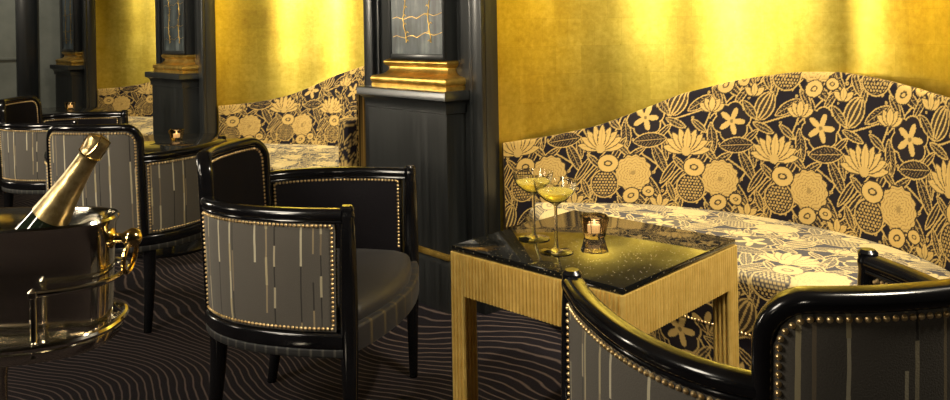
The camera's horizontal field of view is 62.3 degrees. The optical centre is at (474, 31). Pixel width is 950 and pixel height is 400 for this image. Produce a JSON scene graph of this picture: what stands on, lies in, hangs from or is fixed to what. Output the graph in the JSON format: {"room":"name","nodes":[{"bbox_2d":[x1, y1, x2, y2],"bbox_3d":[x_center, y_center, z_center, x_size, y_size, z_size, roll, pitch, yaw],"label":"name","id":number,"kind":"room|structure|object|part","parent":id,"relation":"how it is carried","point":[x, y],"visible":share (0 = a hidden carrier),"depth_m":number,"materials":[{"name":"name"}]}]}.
{"room":"cocktail lounge","nodes":[
{"label":"cocktail lounge","id":0,"kind":"room"},
{"bbox_2d":[0,0,59,107],"bbox_3d":[-5.957,-0.171,5.887,5.320,2.750,0.101,-1,0,-41],"label":"wall","id":1,"kind":"structure","parent":0,"point":[48,17],"depth_m":7.44,"materials":[{"name":"grey paint"}]},
{"bbox_2d":[0,57,15,59],"bbox_3d":[-4.423,0.250,7.149,0.440,0.025,0.018,-1,0,-41],"label":"trim","id":2,"kind":"structure","parent":1,"relation":"attached to","point":[8,58],"depth_m":7.25,"materials":[{"name":"grey paint"}]},
{"bbox_2d":[15,0,38,98],"bbox_3d":[-4.193,-0.202,7.344,0.175,2.750,0.040,-1,0,-41],"label":"trim","id":3,"kind":"structure","parent":1,"relation":"attached to","point":[25,10],"depth_m":7.33,"materials":[{"name":"black wood"}]},
{"bbox_2d":[95,0,363,132],"bbox_3d":[-1.622,-0.247,5.552,0.803,2.750,4.235,-1,0,-41],"label":"wall","id":4,"kind":"structure","parent":0,"point":[266,49],"depth_m":5.17,"materials":[{"name":"gold metal"}]},
{"bbox_2d":[0,167,560,399],"bbox_3d":[-1.784,1.161,1.944,6.550,0.060,11.500,-1,0,-41],"label":"floor","id":5,"kind":"structure","parent":0,"point":[519,356],"depth_m":2.64,"materials":[{"name":"carpet"}]},
{"bbox_2d":[0,95,127,206],"bbox_3d":[-2.286,0.750,4.359,0.591,0.785,0.644,-1,0,0],"label":"armchair","id":6,"kind":"object","parent":5,"relation":"on","point":[24,127],"visible":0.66,"depth_m":4.10,"materials":[{"name":"fabric"}]},
{"bbox_3d":[-2.483,0.980,4.175,0.069,0.333,0.050,-1,0,0],"label":"leg","id":7,"kind":"part","parent":6,"relation":"part of","materials":[{"name":"paint"}]},
{"bbox_3d":[-2.532,0.574,4.360,0.102,0.423,0.388,-1,0,0],"label":"frame","id":8,"kind":"part","parent":6,"relation":"part of","materials":[{"name":"paint"}]},
{"bbox_3d":[-2.519,0.559,4.360,0.049,0.339,0.314,-1,0,0],"label":"nail trim","id":9,"kind":"part","parent":6,"relation":"part of","materials":[{"name":"gold metal"}]},
{"bbox_3d":[-2.527,0.576,4.360,0.064,0.376,0.331,-1,0,0],"label":"panel","id":10,"kind":"part","parent":6,"relation":"part of","materials":[{"name":"fabric"}]},
{"bbox_3d":[-2.318,0.798,4.360,0.481,0.040,0.640,-1,0,0],"label":"seat rail","id":11,"kind":"part","parent":6,"relation":"part of","materials":[{"name":"paint"}]},
{"bbox_3d":[-2.311,0.639,4.089,0.428,0.270,0.067,-1,0,15],"label":"arm panel","id":12,"kind":"part","parent":6,"relation":"part of","materials":[{"name":"fabric"}]},
{"bbox_3d":[-2.314,0.639,4.081,0.427,0.263,0.055,-1,0,15],"label":"nail trim","id":13,"kind":"part","parent":6,"relation":"part of","materials":[{"name":"gold metal"}]},
{"bbox_3d":[-2.308,0.490,4.098,0.459,0.036,0.091,-1,0,14],"label":"arm rail","id":14,"kind":"part","parent":6,"relation":"part of","materials":[{"name":"paint"}]},
{"bbox_3d":[-2.305,0.631,4.616,0.405,0.258,0.059,-1,0,-14],"label":"arm panel","id":15,"kind":"part","parent":6,"relation":"part of","materials":[{"name":"fabric"}]},
{"bbox_3d":[-2.301,0.615,4.607,0.397,0.219,0.049,-1,0,-14],"label":"nail trim","id":16,"kind":"part","parent":6,"relation":"part of","materials":[{"name":"gold metal"}]},
{"bbox_3d":[-2.308,0.490,4.622,0.459,0.036,0.091,-1,0,-14],"label":"arm rail","id":17,"kind":"part","parent":6,"relation":"part of","materials":[{"name":"paint"}]},
{"bbox_3d":[-2.067,0.798,4.650,0.046,0.676,0.046,-1,0,0],"label":"leg","id":18,"kind":"part","parent":6,"relation":"part of","materials":[{"name":"paint"}]},
{"bbox_2d":[0,257,129,399],"bbox_3d":[-0.805,0.760,1.335,0.422,0.708,0.300,-1,0,-2],"label":"tray stand","id":19,"kind":"object","parent":5,"relation":"on","point":[34,353],"visible":0.61,"depth_m":1.25,"materials":[{"name":"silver metal"}]},
{"bbox_3d":[-0.694,0.464,1.236,0.016,0.094,0.016,-1,0,-2],"label":"rail post","id":20,"kind":"part","parent":19,"relation":"part of","materials":[{"name":"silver metal"}]},
{"bbox_2d":[0,309,123,367],"bbox_3d":[-0.809,0.515,1.335,0.394,0.022,0.242,-1,0,-2],"label":"tray","id":21,"kind":"object","parent":19,"relation":"on","point":[35,353],"depth_m":1.24,"materials":[{"name":"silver metal"}]},
{"bbox_2d":[0,206,142,347],"bbox_3d":[-0.811,0.415,1.335,0.486,0.197,0.178,-1,0,-2],"label":"bucket","id":22,"kind":"object","parent":19,"relation":"on","point":[82,251],"visible":0.83,"depth_m":1.28,"materials":[{"name":"silver metal"}]},
{"bbox_2d":[15,133,110,228],"bbox_3d":[-0.730,0.320,1.335,0.222,0.296,0.089,-1,0,0],"label":"champagne bottle","id":23,"kind":"object","parent":22,"relation":"in","point":[56,208],"visible":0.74,"depth_m":1.32,"materials":[{"name":"gold glass"}]},
{"bbox_3d":[-0.741,0.336,1.335,0.200,0.264,0.088,-1,0,0],"label":"bottle glass","id":24,"kind":"part","parent":23,"relation":"part of","materials":[{"name":"green glass"}]},
{"bbox_3d":[-0.596,0.351,1.343,0.053,0.034,0.034,-1,0,-2],"label":"handle","id":25,"kind":"part","parent":22,"relation":"part of","materials":[{"name":"gold metal"}]},
{"bbox_3d":[-0.654,0.412,1.341,0.107,0.018,0.222,-1,0,-2],"label":"gallery rail","id":26,"kind":"part","parent":19,"relation":"part of","materials":[{"name":"silver metal"}]},
{"bbox_2d":[50,0,96,106],"bbox_3d":[-3.666,-0.211,7.108,0.203,2.750,0.825,-1,0,-41],"label":"pilaster","id":27,"kind":"object","parent":5,"relation":"on","point":[75,70],"visible":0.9,"depth_m":6.91,"materials":[{"name":"black wood"}]},
{"bbox_3d":[-3.673,0.343,7.077,0.137,0.093,0.625,-1,0,-41],"label":"cornice","id":28,"kind":"part","parent":27,"relation":"part of","materials":[{"name":"black wood"}]},
{"bbox_3d":[-3.660,-0.717,7.052,0.005,1.738,0.357,-1,0,-41],"label":"painted panel","id":29,"kind":"part","parent":27,"relation":"part of","materials":[{"name":"grey paint"}]},
{"bbox_3d":[-3.664,-0.706,7.053,0.012,1.760,0.390,-1,0,-41],"label":"panel frame","id":30,"kind":"part","parent":27,"relation":"part of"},
{"bbox_3d":[-3.647,-0.211,7.124,0.022,2.750,0.825,-1,0,-41],"label":"edge moulding","id":31,"kind":"part","parent":27,"relation":"part of","materials":[{"name":"black wood"}]},
{"bbox_2d":[42,106,104,113],"bbox_3d":[-3.235,0.881,6.020,0.740,0.552,0.740,-1,0,0],"label":"round table","id":32,"kind":"object","parent":5,"relation":"on","point":[79,108],"visible":0.14,"depth_m":6.08,"materials":[{"name":"paint"}]},
{"bbox_2d":[65,102,75,109],"bbox_3d":[-3.151,0.574,6.120,0.074,0.058,0.074,-1,0,0],"label":"tealight holder","id":33,"kind":"object","parent":32,"relation":"on","point":[69,105],"visible":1,"depth_m":6.09,"materials":[{"name":"clear glass"}]},
{"bbox_2d":[98,82,152,171],"bbox_3d":[-2.526,0.676,6.455,0.785,0.937,1.620,-1,0,-41],"label":"banquette","id":34,"kind":"object","parent":5,"relation":"on","point":[137,99],"visible":0.1,"depth_m":6.95,"materials":[{"name":"multicoloured fabric"}]},
{"bbox_3d":[-2.498,0.525,6.482,0.702,0.637,1.619,-1,0,-41],"label":"backrest","id":35,"kind":"part","parent":34,"relation":"part of","materials":[{"name":"beige fabric"}]},
{"bbox_2d":[128,116,152,135],"bbox_3d":[-2.550,0.823,6.393,0.658,0.188,1.548,-1,0,-41],"label":"seat cushion","id":36,"kind":"object","parent":34,"relation":"on","point":[144,124],"depth_m":6.34,"materials":[{"name":"beige fabric"}]},
{"bbox_2d":[44,124,226,332],"bbox_3d":[-1.391,0.734,3.176,0.644,0.785,0.591,-1,0,7],"label":"armchair","id":37,"kind":"object","parent":5,"relation":"on","point":[167,215],"visible":0.52,"depth_m":2.93,"materials":[{"name":"paint"}]},
{"bbox_3d":[-1.664,0.628,3.185,0.067,0.270,0.428,-1,0,-8],"label":"arm panel","id":38,"kind":"part","parent":37,"relation":"part of","materials":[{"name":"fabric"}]},
{"bbox_3d":[-1.424,0.563,2.916,0.349,0.385,0.058,-1,0,7],"label":"nail trim","id":39,"kind":"part","parent":37,"relation":"part of","materials":[{"name":"gold metal"}]},
{"bbox_3d":[-1.423,0.564,2.925,0.349,0.390,0.067,-1,0,7],"label":"panel","id":40,"kind":"part","parent":37,"relation":"part of","materials":[{"name":"fabric"}]},
{"bbox_3d":[-1.422,0.554,2.935,0.388,0.423,0.102,-1,0,7],"label":"frame","id":41,"kind":"part","parent":37,"relation":"part of","materials":[{"name":"paint"}]},
{"bbox_3d":[-1.226,0.958,2.954,0.050,0.333,0.069,-1,0,7],"label":"leg","id":42,"kind":"part","parent":37,"relation":"part of","materials":[{"name":"paint"}]},
{"bbox_3d":[-1.393,0.781,3.143,0.640,0.040,0.481,-1,0,7],"label":"seat rail","id":43,"kind":"part","parent":37,"relation":"part of","materials":[{"name":"paint"}]},
{"bbox_3d":[-1.125,0.619,3.120,0.067,0.270,0.428,-1,0,22],"label":"arm panel","id":44,"kind":"part","parent":37,"relation":"part of","materials":[{"name":"fabric"}]},
{"bbox_3d":[-1.118,0.619,3.117,0.055,0.263,0.427,-1,0,22],"label":"nail trim","id":45,"kind":"part","parent":37,"relation":"part of","materials":[{"name":"gold metal"}]},
{"bbox_3d":[-1.136,0.470,3.128,0.091,0.036,0.459,-1,0,21],"label":"arm rail","id":46,"kind":"part","parent":37,"relation":"part of","materials":[{"name":"paint"}]},
{"bbox_2d":[145,0,216,134],"bbox_3d":[-1.999,-0.240,5.230,0.203,2.750,0.825,-1,0,-41],"label":"pilaster","id":47,"kind":"object","parent":5,"relation":"on","point":[183,77],"visible":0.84,"depth_m":5.04,"materials":[{"name":"black wood"}]},
{"bbox_3d":[-2.006,0.314,5.199,0.137,0.093,0.625,-1,0,-41],"label":"cornice","id":48,"kind":"part","parent":47,"relation":"part of","materials":[{"name":"black wood"}]},
{"bbox_3d":[-1.993,-0.746,5.174,0.005,1.738,0.357,-1,0,-41],"label":"painted panel","id":49,"kind":"part","parent":47,"relation":"part of","materials":[{"name":"grey paint"}]},
{"bbox_3d":[-1.998,-0.735,5.175,0.012,1.760,0.390,-1,0,-41],"label":"panel frame","id":50,"kind":"part","parent":47,"relation":"part of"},
{"bbox_2d":[127,133,238,258],"bbox_3d":[-1.615,0.852,4.130,0.740,0.552,0.740,-1,0,0],"label":"round table","id":51,"kind":"object","parent":5,"relation":"on","point":[160,142],"visible":0.16,"depth_m":4.05,"materials":[{"name":"stone"}]},
{"bbox_2d":[168,128,184,140],"bbox_3d":[-1.591,0.547,4.190,0.074,0.058,0.074,-1,0,0],"label":"tealight holder","id":52,"kind":"object","parent":51,"relation":"on","point":[176,134],"visible":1,"depth_m":4.17,"materials":[{"name":"clear glass"}]},
{"bbox_2d":[218,66,365,170],"bbox_3d":[-0.859,0.647,4.577,0.785,0.937,1.620,-1,0,-41],"label":"banquette","id":53,"kind":"object","parent":5,"relation":"on","point":[322,124],"visible":0.29,"depth_m":5.00,"materials":[{"name":"multicoloured fabric"}]},
{"bbox_2d":[265,144,338,170],"bbox_3d":[-0.883,0.793,4.514,0.658,0.188,1.548,-1,0,-41],"label":"seat cushion","id":54,"kind":"object","parent":53,"relation":"on","point":[282,156],"depth_m":4.47,"materials":[{"name":"beige fabric"}]},
{"bbox_3d":[-0.530,0.725,3.892,0.295,0.609,0.100,-1,0,-41],"label":"arm","id":55,"kind":"part","parent":53,"relation":"part of"},
{"bbox_2d":[196,138,418,399],"bbox_3d":[-0.471,0.718,2.275,0.591,0.785,0.644,-1,0,11],"label":"armchair","id":56,"kind":"object","parent":5,"relation":"on","point":[316,262],"visible":1,"depth_m":2.04,"materials":[{"name":"paint"}]},
{"bbox_3d":[-0.700,0.948,2.130,0.069,0.333,0.050,-1,0,11],"label":"leg","id":57,"kind":"part","parent":56,"relation":"part of","materials":[{"name":"paint"}]},
{"bbox_3d":[-0.713,0.542,2.319,0.102,0.423,0.388,-1,0,11],"label":"frame","id":58,"kind":"part","parent":56,"relation":"part of","materials":[{"name":"paint"}]},
{"bbox_3d":[-0.708,0.544,2.318,0.064,0.376,0.331,-1,0,11],"label":"panel","id":59,"kind":"part","parent":56,"relation":"part of","materials":[{"name":"fabric"}]},
{"bbox_3d":[-0.701,0.527,2.317,0.049,0.339,0.314,-1,0,11],"label":"nail trim","id":60,"kind":"part","parent":56,"relation":"part of","materials":[{"name":"gold metal"}]},
{"bbox_3d":[-0.551,0.609,2.005,0.427,0.263,0.055,-1,0,26],"label":"nail trim","id":61,"kind":"part","parent":56,"relation":"part of","materials":[{"name":"gold metal"}]},
{"bbox_3d":[-0.547,0.609,2.012,0.428,0.270,0.067,-1,0,26],"label":"arm panel","id":62,"kind":"part","parent":56,"relation":"part of","materials":[{"name":"fabric"}]},
{"bbox_3d":[-0.542,0.460,2.020,0.459,0.036,0.091,-1,0,25],"label":"arm rail","id":63,"kind":"part","parent":56,"relation":"part of","materials":[{"name":"paint"}]},
{"bbox_3d":[-0.630,0.947,2.493,0.069,0.333,0.050,-1,0,11],"label":"leg","id":64,"kind":"part","parent":56,"relation":"part of","materials":[{"name":"paint"}]},
{"bbox_3d":[-0.503,0.766,2.280,0.481,0.040,0.640,-1,0,11],"label":"seat rail","id":65,"kind":"part","parent":56,"relation":"part of","materials":[{"name":"paint"}]},
{"bbox_3d":[-0.442,0.599,2.529,0.405,0.258,0.059,-1,0,-4],"label":"arm panel","id":66,"kind":"part","parent":56,"relation":"part of","materials":[{"name":"fabric"}]},
{"bbox_3d":[-0.441,0.583,2.519,0.397,0.219,0.049,-1,0,-4],"label":"nail trim","id":67,"kind":"part","parent":56,"relation":"part of","materials":[{"name":"gold metal"}]},
{"bbox_3d":[-0.533,0.584,2.034,0.397,0.219,0.049,-1,0,25],"label":"nail trim","id":68,"kind":"part","parent":56,"relation":"part of","materials":[{"name":"gold metal"}]},
{"bbox_3d":[-0.446,0.607,2.545,0.428,0.270,0.067,-1,0,-4],"label":"arm panel","id":69,"kind":"part","parent":56,"relation":"part of","materials":[{"name":"fabric"}]},
{"bbox_3d":[-0.444,0.458,2.535,0.459,0.036,0.091,-1,0,-3],"label":"arm rail","id":70,"kind":"part","parent":56,"relation":"part of","materials":[{"name":"paint"}]},
{"bbox_3d":[-0.311,0.767,1.948,0.046,0.676,0.046,-1,0,11],"label":"leg","id":71,"kind":"part","parent":56,"relation":"part of","materials":[{"name":"paint"}]},
{"bbox_2d":[336,248,411,328],"bbox_3d":[-0.444,0.709,2.269,0.497,0.093,0.532,-1,0,11],"label":"seat cushion","id":72,"kind":"object","parent":56,"relation":"on","point":[384,275],"depth_m":2.17,"materials":[{"name":"fabric"}]},
{"bbox_3d":[-0.203,0.766,2.518,0.046,0.676,0.046,-1,0,11],"label":"leg","id":73,"kind":"part","parent":56,"relation":"part of","materials":[{"name":"paint"}]},
{"bbox_2d":[356,0,501,314],"bbox_3d":[-0.264,-0.270,3.352,0.203,2.750,0.825,-1,0,-41],"label":"pilaster","id":74,"kind":"object","parent":5,"relation":"on","point":[429,92],"visible":0.88,"depth_m":3.16,"materials":[{"name":"black wood"}]},
{"bbox_3d":[-0.271,0.283,3.321,0.137,0.093,0.625,-1,0,-41],"label":"cornice","id":75,"kind":"part","parent":74,"relation":"part of","materials":[{"name":"black wood"}]},
{"bbox_3d":[-0.263,-0.765,3.297,0.012,1.760,0.390,-1,0,-41],"label":"panel frame","id":76,"kind":"part","parent":74,"relation":"part of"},
{"bbox_3d":[-0.259,-0.777,3.296,0.005,1.738,0.357,-1,0,-41],"label":"painted panel","id":77,"kind":"part","parent":74,"relation":"part of","materials":[{"name":"grey paint"}]},
{"bbox_2d":[451,210,738,399],"bbox_3d":[0.312,0.819,2.032,0.530,0.552,0.530,-1,0,44],"label":"cocktail table","id":78,"kind":"object","parent":5,"relation":"on","point":[651,276],"visible":0.85,"depth_m":1.94,"materials":[{"name":"stone"}]},
{"bbox_3d":[-0.026,0.833,2.027,0.051,0.536,0.051,-1,0,44],"label":"leg","id":79,"kind":"part","parent":78,"relation":"part of","materials":[{"name":"gold metal"}]},
{"bbox_2d":[512,168,552,242],"bbox_3d":[0.154,0.457,2.072,0.108,0.178,0.108,-1,0,0],"label":"coupe","id":80,"kind":"object","parent":78,"relation":"on","point":[524,177],"visible":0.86,"depth_m":2.06,"materials":[{"name":"clear glass"}]},
{"bbox_2d":[533,176,576,255],"bbox_3d":[0.200,0.456,1.945,0.108,0.178,0.108,-1,0,0],"label":"coupe","id":81,"kind":"object","parent":78,"relation":"on","point":[555,190],"visible":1,"depth_m":1.92,"materials":[{"name":"clear glass"}]},
{"bbox_2d":[579,212,608,239],"bbox_3d":[0.315,0.514,2.078,0.074,0.058,0.074,-1,0,0],"label":"tealight holder","id":82,"kind":"object","parent":78,"relation":"on","point":[594,225],"visible":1,"depth_m":2.05,"materials":[{"name":"clear glass"}]},
{"bbox_3d":[0.317,0.827,1.693,0.051,0.536,0.051,-1,0,44],"label":"leg","id":83,"kind":"part","parent":78,"relation":"part of","materials":[{"name":"gold metal"}]},
{"bbox_3d":[0.651,0.821,2.037,0.051,0.536,0.051,-1,0,44],"label":"leg","id":84,"kind":"part","parent":78,"relation":"part of","materials":[{"name":"gold metal"}]},
{"bbox_2d":[502,72,949,369],"bbox_3d":[0.895,0.616,2.677,0.784,0.937,1.679,-1,0,-41],"label":"banquette","id":85,"kind":"object","parent":5,"relation":"on","point":[805,171],"visible":0.56,"depth_m":2.77,"materials":[{"name":"multicoloured fabric"}]},
{"bbox_3d":[0.671,0.938,2.475,0.156,0.151,1.548,-1,0,-41],"label":"panel","id":86,"kind":"part","parent":85,"relation":"part of","materials":[{"name":"black fabric"}]},
{"bbox_3d":[0.665,0.863,2.471,0.160,0.008,1.556,-1,0,-41],"label":"stud trim","id":87,"kind":"part","parent":85,"relation":"part of","materials":[{"name":"gold metal"}]},
{"bbox_3d":[0.923,0.466,2.704,0.702,0.637,1.679,-1,0,-41],"label":"backrest","id":88,"kind":"part","parent":85,"relation":"part of","materials":[{"name":"fabric"}]},
{"bbox_2d":[529,202,949,333],"bbox_3d":[0.852,0.763,2.636,0.658,0.188,1.548,-1,0,-41],"label":"seat cushion","id":89,"kind":"object","parent":85,"relation":"on","point":[778,250],"depth_m":2.47,"materials":[{"name":"beige fabric"}]},
{"bbox_2d":[561,247,949,399],"bbox_3d":[0.498,0.701,1.226,0.644,0.785,0.591,-1,0,-9],"label":"armchair","id":90,"kind":"object","parent":5,"relation":"on","point":[886,335],"visible":1,"depth_m":0.95,"materials":[{"name":"paint"}]},
{"bbox_3d":[0.177,0.759,1.393,0.046,0.676,0.046,-1,0,-9],"label":"leg","id":91,"kind":"part","parent":90,"relation":"part of","materials":[{"name":"paint"}]},
{"bbox_3d":[0.226,0.595,1.155,0.055,0.263,0.427,-1,0,-25],"label":"nail trim","id":92,"kind":"part","parent":90,"relation":"part of","materials":[{"name":"gold metal"}]},
{"bbox_3d":[0.233,0.595,1.158,0.067,0.270,0.428,-1,0,-24],"label":"arm panel","id":93,"kind":"part","parent":90,"relation":"part of","materials":[{"name":"fabric"}]},
{"bbox_3d":[0.239,0.446,1.166,0.091,0.036,0.459,-1,0,-24],"label":"arm rail","id":94,"kind":"part","parent":90,"relation":"part of","materials":[{"name":"paint"}]},
{"bbox_3d":[0.536,0.520,0.987,0.388,0.423,0.102,-1,0,-9],"label":"frame","id":95,"kind":"part","parent":90,"relation":"part of","materials":[{"name":"paint"}]},
{"bbox_3d":[0.537,0.530,0.977,0.349,0.390,0.067,-1,0,-9],"label":"panel","id":96,"kind":"part","parent":90,"relation":"part of","materials":[{"name":"fabric"}]},
{"bbox_3d":[0.539,0.529,0.968,0.349,0.385,0.058,-1,0,-9],"label":"nail trim","id":97,"kind":"part","parent":90,"relation":"part of","materials":[{"name":"gold metal"}]},
{"bbox_3d":[0.750,0.749,1.489,0.046,0.676,0.046,-1,0,-9],"label":"leg","id":98,"kind":"part","parent":90,"relation":"part of","materials":[{"name":"paint"}]},
{"bbox_3d":[0.742,0.562,1.254,0.049,0.219,0.397,-1,0,5],"label":"nail trim","id":99,"kind":"part","parent":90,"relation":"part of","materials":[{"name":"gold metal"}]},
{"bbox_3d":[0.756,0.437,1.252,0.091,0.036,0.459,-1,0,5],"label":"arm rail","id":100,"kind":"part","parent":90,"relation":"part of","materials":[{"name":"paint"}]},
{"bbox_2d":[497,0,949,230],"bbox_3d":[0.946,-0.292,2.736,0.790,2.750,1.724,-1,0,-41],"label":"wall","id":101,"kind":"structure","parent":0,"point":[564,66],"depth_m":3.20,"materials":[{"name":"gold metal"}]}
]}

